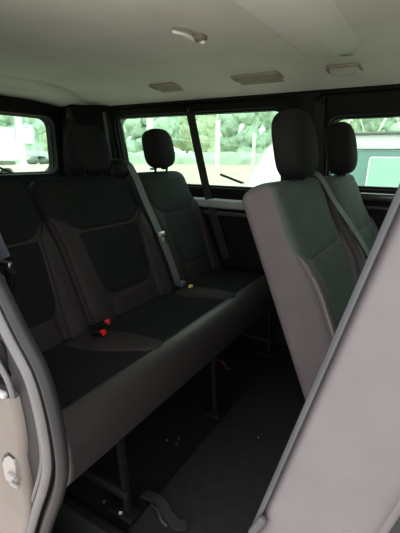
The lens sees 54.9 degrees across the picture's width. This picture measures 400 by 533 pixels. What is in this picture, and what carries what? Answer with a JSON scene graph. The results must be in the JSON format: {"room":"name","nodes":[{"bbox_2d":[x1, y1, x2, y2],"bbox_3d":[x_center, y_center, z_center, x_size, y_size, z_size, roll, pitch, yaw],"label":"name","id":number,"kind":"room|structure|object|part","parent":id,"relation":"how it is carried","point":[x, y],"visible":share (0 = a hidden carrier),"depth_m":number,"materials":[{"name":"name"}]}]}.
{"room":"vehicle interior","nodes":[
{"label":"vehicle interior","id":0,"kind":"room"},
{"bbox_2d":[0,339,33,532],"bbox_3d":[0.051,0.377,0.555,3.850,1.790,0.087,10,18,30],"label":"pillar","id":1,"kind":"structure","parent":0,"point":[16,482],"depth_m":0.81,"materials":[{"name":"beige paint"}]},
{"bbox_3d":[-0.401,0.429,0.818,0.048,0.072,0.010,10,18,30],"label":"striker plate","id":2,"kind":"part","parent":1,"relation":"part of","materials":[{"name":"white plastic"}]},
{"bbox_2d":[0,272,68,532],"bbox_3d":[-0.476,0.321,0.863,0.519,1.720,0.036,10,18,30],"label":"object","id":3,"kind":"structure","parent":1,"relation":"attached to","point":[48,454],"depth_m":0.73,"materials":[{"name":"grey plastic"}]},
{"bbox_2d":[0,95,63,186],"bbox_3d":[-1.211,-0.155,2.173,0.070,1.620,1.600,10,18,30],"label":"wall","id":4,"kind":"structure","parent":0,"point":[8,105],"depth_m":2.35,"materials":[{"name":"black plastic"}]},
{"bbox_2d":[0,113,53,173],"bbox_3d":[-1.215,-0.649,2.021,0.015,0.343,1.059,10,18,30],"label":"window","id":5,"kind":"structure","parent":4,"relation":"in","point":[0,113],"depth_m":2.38,"materials":[{"name":"black rubber"}]},
{"bbox_2d":[51,336,304,532],"bbox_3d":[0.456,0.779,1.377,3.850,0.180,1.620,10,18,30],"label":"floor","id":6,"kind":"structure","parent":0,"point":[218,476],"depth_m":1.41,"materials":[{"name":"carpet"}]},
{"bbox_2d":[0,125,275,525],"bbox_3d":[-0.232,0.010,1.608,0.757,1.182,1.505,10,18,30],"label":"seat","id":7,"kind":"object","parent":6,"relation":"on","point":[85,251],"visible":0.92,"depth_m":1.46,"materials":[{"name":"grey fabric"}]},
{"bbox_2d":[0,233,16,293],"bbox_3d":[-0.514,-0.129,0.880,0.247,0.370,0.046,8,18,26],"label":"belt","id":8,"kind":"object","parent":7,"relation":"attached to","point":[10,275],"visible":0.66,"depth_m":0.86,"materials":[{"name":"fabric"}]},
{"bbox_3d":[-0.698,-0.162,1.240,0.119,0.197,0.399,10,18,30],"label":"panel","id":9,"kind":"part","parent":7,"relation":"part of","materials":[{"name":"grey fabric"}]},
{"bbox_3d":[-0.598,0.071,1.243,0.123,0.251,0.280,10,18,30],"label":"panel","id":10,"kind":"part","parent":7,"relation":"part of","materials":[{"name":"grey fabric"}]},
{"bbox_3d":[-0.660,0.035,1.272,0.362,0.608,0.433,10,18,30],"label":"backrest","id":11,"kind":"part","parent":7,"relation":"part of","materials":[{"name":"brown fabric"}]},
{"bbox_3d":[-0.527,0.268,1.254,0.050,0.122,0.208,10,18,30],"label":"panel","id":12,"kind":"part","parent":7,"relation":"part of","materials":[{"name":"brown fabric"}]},
{"bbox_3d":[-0.443,-0.276,1.646,0.119,0.197,0.500,10,18,30],"label":"panel","id":13,"kind":"part","parent":7,"relation":"part of","materials":[{"name":"grey fabric"}]},
{"bbox_3d":[-0.405,-0.079,1.677,0.362,0.608,0.542,10,18,30],"label":"backrest","id":14,"kind":"part","parent":7,"relation":"part of","materials":[{"name":"brown fabric"}]},
{"bbox_2d":[91,329,105,335],"bbox_3d":[-0.349,0.228,1.330,0.049,0.023,0.026,5,17,16],"label":"belt buckle","id":15,"kind":"object","parent":7,"relation":"on","point":[96,332],"visible":1,"depth_m":1.32,"materials":[{"name":"black plastic"}]},
{"bbox_2d":[96,318,110,328],"bbox_3d":[-0.344,0.203,1.372,0.048,0.032,0.026,1,16,2],"label":"belt buckle","id":16,"kind":"object","parent":7,"relation":"on","point":[106,322],"visible":1,"depth_m":1.36,"materials":[{"name":"black plastic"}]},
{"bbox_3d":[-0.276,0.259,1.318,0.352,0.040,0.143,4,16,13],"label":"divider panel","id":17,"kind":"part","parent":7,"relation":"part of","materials":[{"name":"brown fabric"}]},
{"bbox_3d":[-0.344,-0.043,1.649,0.123,0.251,0.350,10,18,30],"label":"panel","id":18,"kind":"part","parent":7,"relation":"part of","materials":[{"name":"grey fabric"}]},
{"bbox_2d":[103,159,128,178],"bbox_3d":[-0.402,-0.459,1.823,0.110,0.100,0.140,10,18,30],"label":"outlet","id":19,"kind":"object","parent":7,"relation":"attached to","point":[118,169],"depth_m":1.77,"materials":[{"name":"black plastic"}]},
{"bbox_3d":[-0.226,0.607,1.126,0.090,0.293,0.050,10,18,30],"label":"leg","id":20,"kind":"part","parent":7,"relation":"part of","materials":[{"name":"black metal"}]},
{"bbox_3d":[-0.273,0.154,1.660,0.050,0.122,0.260,10,18,30],"label":"panel","id":21,"kind":"part","parent":7,"relation":"part of","materials":[{"name":"brown fabric"}]},
{"bbox_2d":[42,266,264,406],"bbox_3d":[-0.148,0.247,1.616,0.489,0.165,1.495,10,18,30],"label":"cushion","id":22,"kind":"object","parent":7,"relation":"on","point":[155,341],"depth_m":1.35,"materials":[{"name":"grey fabric"}]},
{"bbox_2d":[124,160,192,287],"bbox_3d":[-0.214,-0.208,1.846,0.423,0.581,0.069,9,18,26],"label":"belt","id":23,"kind":"object","parent":7,"relation":"on","point":[161,234],"visible":0.95,"depth_m":1.85,"materials":[{"name":"fabric"}]},
{"bbox_3d":[-0.174,-0.402,2.078,0.120,0.199,0.437,10,18,30],"label":"panel","id":24,"kind":"part","parent":7,"relation":"part of","materials":[{"name":"green fabric"}]},
{"bbox_3d":[-0.135,-0.203,2.109,0.364,0.612,0.480,10,18,30],"label":"backrest","id":25,"kind":"part","parent":7,"relation":"part of","materials":[{"name":"brown fabric"}]},
{"bbox_3d":[-0.118,0.420,1.661,0.460,0.205,1.380,10,18,30],"label":"frame rail","id":26,"kind":"part","parent":7,"relation":"part of","materials":[{"name":"black metal"}]},
{"bbox_3d":[-0.073,-0.166,2.081,0.124,0.253,0.308,10,18,30],"label":"panel","id":27,"kind":"part","parent":7,"relation":"part of","materials":[{"name":"green fabric"}]},
{"bbox_3d":[-0.002,0.032,2.092,0.050,0.123,0.230,10,18,30],"label":"panel","id":28,"kind":"part","parent":7,"relation":"part of","materials":[{"name":"brown fabric"}]},
{"bbox_3d":[0.044,0.132,1.778,0.295,0.044,0.144,10,18,30],"label":"divider panel","id":29,"kind":"part","parent":7,"relation":"part of","materials":[{"name":"brown fabric"}]},
{"bbox_3d":[0.053,0.482,1.571,0.090,0.293,0.050,10,18,30],"label":"leg","id":30,"kind":"part","parent":7,"relation":"part of","materials":[{"name":"black metal"}]},
{"bbox_2d":[217,359,230,369],"bbox_3d":[0.108,0.502,2.011,0.028,0.018,0.151,-11,20,-35],"label":"strap","id":31,"kind":"object","parent":7,"relation":"hanging from","point":[220,360],"visible":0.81,"depth_m":1.99,"materials":[{"name":"grey plastic"}]},
{"bbox_3d":[0.363,0.343,2.065,0.090,0.293,0.050,10,18,30],"label":"leg","id":32,"kind":"part","parent":7,"relation":"part of","materials":[{"name":"black metal"}]},
{"bbox_2d":[140,489,187,530],"bbox_3d":[-0.116,0.736,1.164,0.191,0.027,0.060,14,21,39],"label":"anchor","id":33,"kind":"object","parent":6,"relation":"on","point":[158,502],"visible":1,"depth_m":1.16,"materials":[{"name":"grey fabric"}]},
{"bbox_2d":[242,108,378,400],"bbox_3d":[0.661,0.100,1.334,0.739,1.184,0.935,10,18,30],"label":"seat","id":34,"kind":"object","parent":6,"relation":"on","point":[312,261],"visible":0.54,"depth_m":1.06,"materials":[{"name":"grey fabric"}]},
{"bbox_3d":[0.374,0.062,1.212,0.358,0.648,0.455,10,18,30],"label":"backrest","id":35,"kind":"part","parent":34,"relation":"part of","materials":[{"name":"brown fabric"}]},
{"bbox_3d":[0.339,-0.150,1.174,0.108,0.204,0.446,10,18,30],"label":"panel","id":36,"kind":"part","parent":34,"relation":"part of","materials":[{"name":"grey fabric"}]},
{"bbox_3d":[0.441,0.145,1.193,0.154,0.376,0.352,10,18,30],"label":"panel","id":37,"kind":"part","parent":34,"relation":"part of","materials":[{"name":"grey fabric"}]},
{"bbox_2d":[310,171,369,255],"bbox_3d":[0.517,-0.075,1.365,0.422,0.506,0.091,8,18,25],"label":"belt","id":38,"kind":"object","parent":34,"relation":"attached to","point":[317,175],"visible":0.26,"depth_m":1.35,"materials":[{"name":"grey woven fabric webbing"}]},
{"bbox_3d":[0.648,-0.044,1.589,0.353,0.645,0.460,10,18,30],"label":"backrest","id":39,"kind":"part","parent":34,"relation":"part of","materials":[{"name":"grey fabric"}]},
{"bbox_3d":[0.611,-0.255,1.553,0.109,0.203,0.438,10,18,30],"label":"panel","id":40,"kind":"part","parent":34,"relation":"part of","materials":[{"name":"grey fabric"}]},
{"bbox_3d":[0.714,0.040,1.572,0.154,0.374,0.349,10,18,30],"label":"panel","id":41,"kind":"part","parent":34,"relation":"part of","materials":[{"name":"grey fabric"}]},
{"bbox_2d":[248,184,399,532],"bbox_3d":[0.430,0.248,0.637,0.559,1.280,0.465,10,18,30],"label":"seat","id":42,"kind":"object","parent":6,"relation":"on","point":[337,470],"visible":1,"depth_m":0.51,"materials":[{"name":"grey fabric"}]},
{"bbox_3d":[0.093,0.420,0.623,0.029,0.048,0.014,10,18,30],"label":"release lever","id":43,"kind":"part","parent":42,"relation":"part of","materials":[{"name":"grey plastic"}]},
{"bbox_2d":[389,517,399,532],"bbox_3d":[0.454,0.533,0.709,0.504,0.178,0.440,10,18,30],"label":"cushion","id":44,"kind":"object","parent":42,"relation":"on","point":[396,528],"depth_m":0.68,"materials":[{"name":"grey fabric"}]},
{"bbox_2d":[0,0,399,106],"bbox_3d":[0.449,-0.608,0.946,3.850,0.178,1.505,10,18,30],"label":"ceiling","id":45,"kind":"structure","parent":0,"point":[59,53],"depth_m":1.32,"materials":[{"name":"beige fabric"}]},
{"bbox_2d":[149,82,183,92],"bbox_3d":[-0.173,-0.913,1.960,0.160,0.030,0.125,10,18,30],"label":"handle","id":46,"kind":"object","parent":45,"relation":"attached to","point":[169,86],"visible":0.99,"depth_m":1.95,"materials":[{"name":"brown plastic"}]},
{"bbox_2d":[172,30,206,44],"bbox_3d":[-0.029,-0.706,1.175,0.050,0.033,0.152,10,18,30],"label":"roof hook","id":47,"kind":"object","parent":45,"relation":"attached to","point":[201,38],"visible":1,"depth_m":1.19,"materials":[{"name":"white plastic"}]},
{"bbox_3d":[-0.037,-0.695,1.164,0.037,0.018,0.121,10,18,30],"label":"curved arm","id":48,"kind":"part","parent":47,"relation":"part of","materials":[{"name":"white plastic"}]},
{"bbox_2d":[231,71,283,84],"bbox_3d":[0.255,-0.839,1.713,0.230,0.030,0.125,10,18,30],"label":"handle","id":49,"kind":"object","parent":45,"relation":"attached to","point":[271,76],"visible":1,"depth_m":1.70,"materials":[{"name":"brown plastic"}]},
{"bbox_2d":[325,62,362,76],"bbox_3d":[0.572,-0.783,1.530,0.135,0.030,0.125,10,18,30],"label":"handle","id":50,"kind":"object","parent":45,"relation":"attached to","point":[347,69],"visible":1,"depth_m":1.52,"materials":[{"name":"beige plastic"}]},
{"bbox_2d":[110,90,399,345],"bbox_3d":[0.872,-0.022,1.855,3.850,1.555,0.171,10,18,30],"label":"wall","id":51,"kind":"structure","parent":0,"point":[239,240],"depth_m":2.19,"materials":[{"name":"black plastic"}]},
{"bbox_2d":[66,107,73,117],"bbox_3d":[-0.794,-0.945,2.366,0.045,0.061,0.050,10,18,30],"label":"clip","id":52,"kind":"object","parent":51,"relation":"attached to","point":[68,109],"visible":0.98,"depth_m":2.35,"materials":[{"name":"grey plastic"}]},
{"bbox_2d":[60,104,118,176],"bbox_3d":[-0.699,-0.363,2.615,0.285,1.345,0.265,10,18,30],"label":"trim","id":53,"kind":"structure","parent":51,"relation":"attached to","point":[83,114],"depth_m":2.41,"materials":[{"name":"black plastic"}]},
{"bbox_2d":[102,112,111,158],"bbox_3d":[-0.575,-0.773,2.405,0.050,0.352,0.030,-14,21,-41],"label":"trim","id":54,"kind":"structure","parent":51,"relation":"attached to","point":[104,113],"depth_m":2.38,"materials":[{"name":"grey plastic"}]},
{"bbox_2d":[117,108,278,188],"bbox_3d":[-0.043,-0.672,2.243,1.099,0.415,0.101,10,18,30],"label":"window","id":55,"kind":"structure","parent":51,"relation":"in","point":[270,109],"depth_m":2.21,"materials":[{"name":"black rubber"}]},
{"bbox_2d":[186,107,229,258],"bbox_3d":[0.050,-0.451,2.183,0.264,0.839,0.034,4,16,11],"label":"belt","id":56,"kind":"object","parent":51,"relation":"attached to","point":[190,112],"visible":1,"depth_m":2.18,"materials":[{"name":"black fabric"}]},
{"bbox_2d":[194,197,246,217],"bbox_3d":[-0.152,-0.386,2.368,1.460,0.095,0.076,10,18,30],"label":"trim","id":57,"kind":"structure","parent":51,"relation":"attached to","point":[215,202],"depth_m":2.18,"materials":[{"name":"black plastic"}]},
{"bbox_2d":[108,84,399,109],"bbox_3d":[0.838,-0.739,1.579,3.810,0.028,0.027,10,18,30],"label":"trim","id":58,"kind":"structure","parent":51,"relation":"attached to","point":[391,87],"depth_m":1.89,"materials":[{"name":"black plastic"}]},
{"bbox_2d":[285,92,322,179],"bbox_3d":[0.501,-0.551,1.881,0.200,0.530,0.138,10,18,30],"label":"trim","id":59,"kind":"structure","parent":51,"relation":"attached to","point":[303,101],"depth_m":1.77,"materials":[{"name":"black plastic"}]},
{"bbox_2d":[314,96,326,176],"bbox_3d":[0.560,-0.519,1.815,0.094,0.512,0.050,-13,21,-39],"label":"belt","id":60,"kind":"object","parent":51,"relation":"attached to","point":[319,115],"visible":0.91,"depth_m":1.76,"materials":[{"name":"black fabric"}]},
{"bbox_2d":[327,114,399,189],"bbox_3d":[1.003,-0.482,1.643,0.899,0.331,0.084,10,18,30],"label":"window","id":61,"kind":"structure","parent":51,"relation":"in","point":[394,115],"depth_m":1.75,"materials":[{"name":"black rubber"}]},
{"bbox_2d":[360,192,394,210],"bbox_3d":[1.117,-0.249,1.614,1.200,0.078,0.070,10,18,30],"label":"trim","id":62,"kind":"structure","parent":51,"relation":"attached to","point":[366,196],"depth_m":1.76,"materials":[{"name":"black plastic"}]},
{"label":"outside","id":63,"kind":"structure","parent":0,"visible":0},
{"bbox_2d":[0,163,255,185],"bbox_3d":[11.343,-17.412,66.871,288.000,0.001,250.000,10,18,30],"label":"ground","id":64,"kind":"structure","parent":63,"point":[190,172],"depth_m":43.08,"materials":[{"name":"white concrete"}]},
{"bbox_2d":[0,115,15,137],"bbox_3d":[-48.626,-35.640,93.265,9.404,19.494,9.009,10,18,30],"label":"tree","id":65,"kind":"object","parent":64,"relation":"on","point":[5,121],"visible":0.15,"depth_m":91.43,"materials":[{"name":"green plant"}]},
{"bbox_2d":[0,127,17,172],"bbox_3d":[-11.912,-5.695,19.952,3.150,2.950,3.600,10,18,30],"label":"box trailer","id":66,"kind":"object","parent":64,"relation":"on","point":[8,148],"visible":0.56,"depth_m":20.17,"materials":[{"name":"white paint"}]},
{"bbox_2d":[14,116,27,171],"bbox_3d":[-5.926,-5.129,12.446,0.500,6.100,0.500,10,18,30],"label":"lamp post","id":67,"kind":"object","parent":64,"relation":"on","point":[18,120],"visible":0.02,"depth_m":12.68,"materials":[{"name":"concrete"}]},
{"bbox_2d":[11,116,45,150],"bbox_3d":[-36.315,-28.724,81.692,7.249,12.789,6.776,10,18,30],"label":"tree","id":68,"kind":"object","parent":64,"relation":"on","point":[38,127],"visible":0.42,"depth_m":80.81,"materials":[{"name":"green plant"}]},
{"bbox_2d":[23,128,33,143],"bbox_3d":[-6.816,-4.119,15.292,0.100,2.575,0.660,10,18,30],"label":"board","id":69,"kind":"object","parent":64,"relation":"on","point":[28,133],"visible":0.52,"depth_m":15.07,"materials":[{"name":"paint"}]},
{"bbox_2d":[26,156,48,163],"bbox_3d":[-28.333,-18.679,67.505,1.875,1.420,3.900,10,18,30],"label":"car","id":70,"kind":"object","parent":64,"relation":"on","point":[33,159],"visible":0.92,"depth_m":66.73,"materials":[{"name":"black metal"}]},
{"bbox_2d":[39,132,47,151],"bbox_3d":[-37.903,-35.228,98.819,9.379,16.552,9.951,10,18,30],"label":"tree","id":71,"kind":"object","parent":64,"relation":"on","point":[43,135],"visible":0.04,"depth_m":95.40,"materials":[{"name":"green plant"}]},
{"bbox_2d":[123,119,136,152],"bbox_3d":[-17.507,-31.145,87.734,7.215,14.425,7.018,10,18,30],"label":"tree","id":72,"kind":"object","parent":64,"relation":"on","point":[129,125],"visible":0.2,"depth_m":86.80,"materials":[{"name":"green plant"}]},
{"bbox_2d":[15,150,262,164],"bbox_3d":[-2.191,-17.710,62.782,88.802,2.599,59.168,10,18,30],"label":"hedge","id":73,"kind":"object","parent":64,"relation":"on","point":[232,158],"visible":0.2,"depth_m":78.24,"materials":[{"name":"green plant"}]},
{"bbox_2d":[130,118,157,152],"bbox_3d":[-15.118,-38.147,103.382,9.728,19.300,8.301,10,18,30],"label":"tree","id":74,"kind":"object","parent":64,"relation":"on","point":[140,128],"visible":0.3,"depth_m":101.42,"materials":[{"name":"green plant"}]},
{"bbox_2d":[153,116,182,145],"bbox_3d":[-7.867,-30.519,88.986,7.627,12.697,7.948,10,18,30],"label":"tree","id":75,"kind":"object","parent":64,"relation":"on","point":[171,125],"visible":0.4,"depth_m":85.70,"materials":[{"name":"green plant"}]},
{"bbox_2d":[174,115,201,152],"bbox_3d":[-3.403,-37.376,104.593,9.122,17.348,9.368,10,18,30],"label":"tree","id":76,"kind":"object","parent":64,"relation":"on","point":[183,145],"visible":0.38,"depth_m":102.45,"materials":[{"name":"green plant"}]},
{"bbox_2d":[146,118,255,171],"bbox_3d":[3.526,-17.053,54.496,1.570,6.000,45.665,6,17,18],"label":"fence","id":77,"kind":"object","parent":64,"relation":"on","point":[149,121],"visible":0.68,"depth_m":49.29,"materials":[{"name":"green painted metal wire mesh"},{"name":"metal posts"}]},
{"bbox_3d":[-4.425,-11.284,34.137,0.396,6.000,0.396,10,18,30],"label":"post","id":78,"kind":"part","parent":77,"relation":"part of","materials":[{"name":"concrete"}]},
{"bbox_3d":[3.526,-17.571,54.309,1.091,4.150,45.128,6,17,18],"label":"rail","id":79,"kind":"part","parent":77,"relation":"part of","materials":[{"name":"concrete"}]},
{"bbox_3d":[2.244,-15.610,49.424,0.441,6.000,0.441,10,18,30],"label":"post","id":80,"kind":"part","parent":77,"relation":"part of","materials":[{"name":"concrete"}]},
{"bbox_3d":[10.479,-22.905,75.115,0.514,6.000,0.514,10,18,30],"label":"post","id":81,"kind":"part","parent":77,"relation":"part of","materials":[{"name":"concrete"}]},
{"bbox_2d":[191,114,217,152],"bbox_3d":[1.136,-30.860,89.354,7.492,13.814,7.317,10,18,30],"label":"tree","id":82,"kind":"object","parent":64,"relation":"on","point":[206,129],"visible":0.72,"depth_m":86.97,"materials":[{"name":"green plant"}]},
{"bbox_2d":[218,114,239,151],"bbox_3d":[8.102,-37.649,103.895,8.977,18.450,8.944,10,18,30],"label":"tree","id":83,"kind":"object","parent":64,"relation":"on","point":[228,136],"visible":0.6,"depth_m":101.45,"materials":[{"name":"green plant"}]},
{"bbox_2d":[220,173,244,185],"bbox_3d":[0.563,-0.989,6.893,0.496,1.311,0.060,10,18,30],"label":"leaning stick","id":84,"kind":"object","parent":64,"relation":"on","point":[222,175],"visible":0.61,"depth_m":6.72,"materials":[{"name":"black metal"}]},
{"bbox_2d":[231,112,271,153],"bbox_3d":[11.973,-31.139,88.282,8.661,14.607,8.037,10,18,30],"label":"tree","id":85,"kind":"object","parent":64,"relation":"on","point":[252,122],"visible":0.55,"depth_m":86.76,"materials":[{"name":"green plant"}]},
{"bbox_2d":[260,111,277,147],"bbox_3d":[19.347,-37.394,103.268,8.897,18.504,9.556,10,18,30],"label":"tree","id":86,"kind":"object","parent":64,"relation":"on","point":[267,122],"visible":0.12,"depth_m":101.01,"materials":[{"name":"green plant"}]},
{"bbox_2d":[245,131,399,186],"bbox_3d":[3.327,-1.404,7.156,5.290,2.010,1.916,10,18,30],"label":"van","id":87,"kind":"object","parent":64,"relation":"on","point":[378,163],"visible":0.27,"depth_m":6.34,"materials":[{"name":"white paint"}]},
{"bbox_3d":[3.587,-1.383,5.904,1.920,0.565,0.096,10,18,30],"label":"sliding pane","id":88,"kind":"part","parent":87,"relation":"part of","materials":[{"name":"green glass"}]},
{"bbox_2d":[339,119,357,131],"bbox_3d":[30.333,-29.105,83.778,7.469,13.930,8.144,10,18,30],"label":"tree","id":89,"kind":"object","parent":64,"relation":"on","point":[352,123],"visible":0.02,"depth_m":83.09,"materials":[{"name":"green plant"}]},
{"bbox_2d":[353,118,383,131],"bbox_3d":[41.848,-34.901,96.695,8.057,17.703,9.511,10,18,30],"label":"tree","id":90,"kind":"object","parent":64,"relation":"on","point":[368,124],"visible":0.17,"depth_m":93.71,"materials":[{"name":"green plant"}]},
{"bbox_2d":[347,118,399,131],"bbox_3d":[15.520,-7.807,24.474,19.000,4.977,0.140,10,18,30],"label":"barrier","id":91,"kind":"object","parent":64,"relation":"on","point":[349,120],"visible":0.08,"depth_m":26.02,"materials":[{"name":"concrete"}]},
{"bbox_2d":[374,118,399,130],"bbox_3d":[40.081,-28.518,80.348,7.567,14.413,7.460,10,18,30],"label":"tree","id":92,"kind":"object","parent":64,"relation":"on","point":[391,124],"visible":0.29,"depth_m":78.74,"materials":[{"name":"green plant"}]}
]}

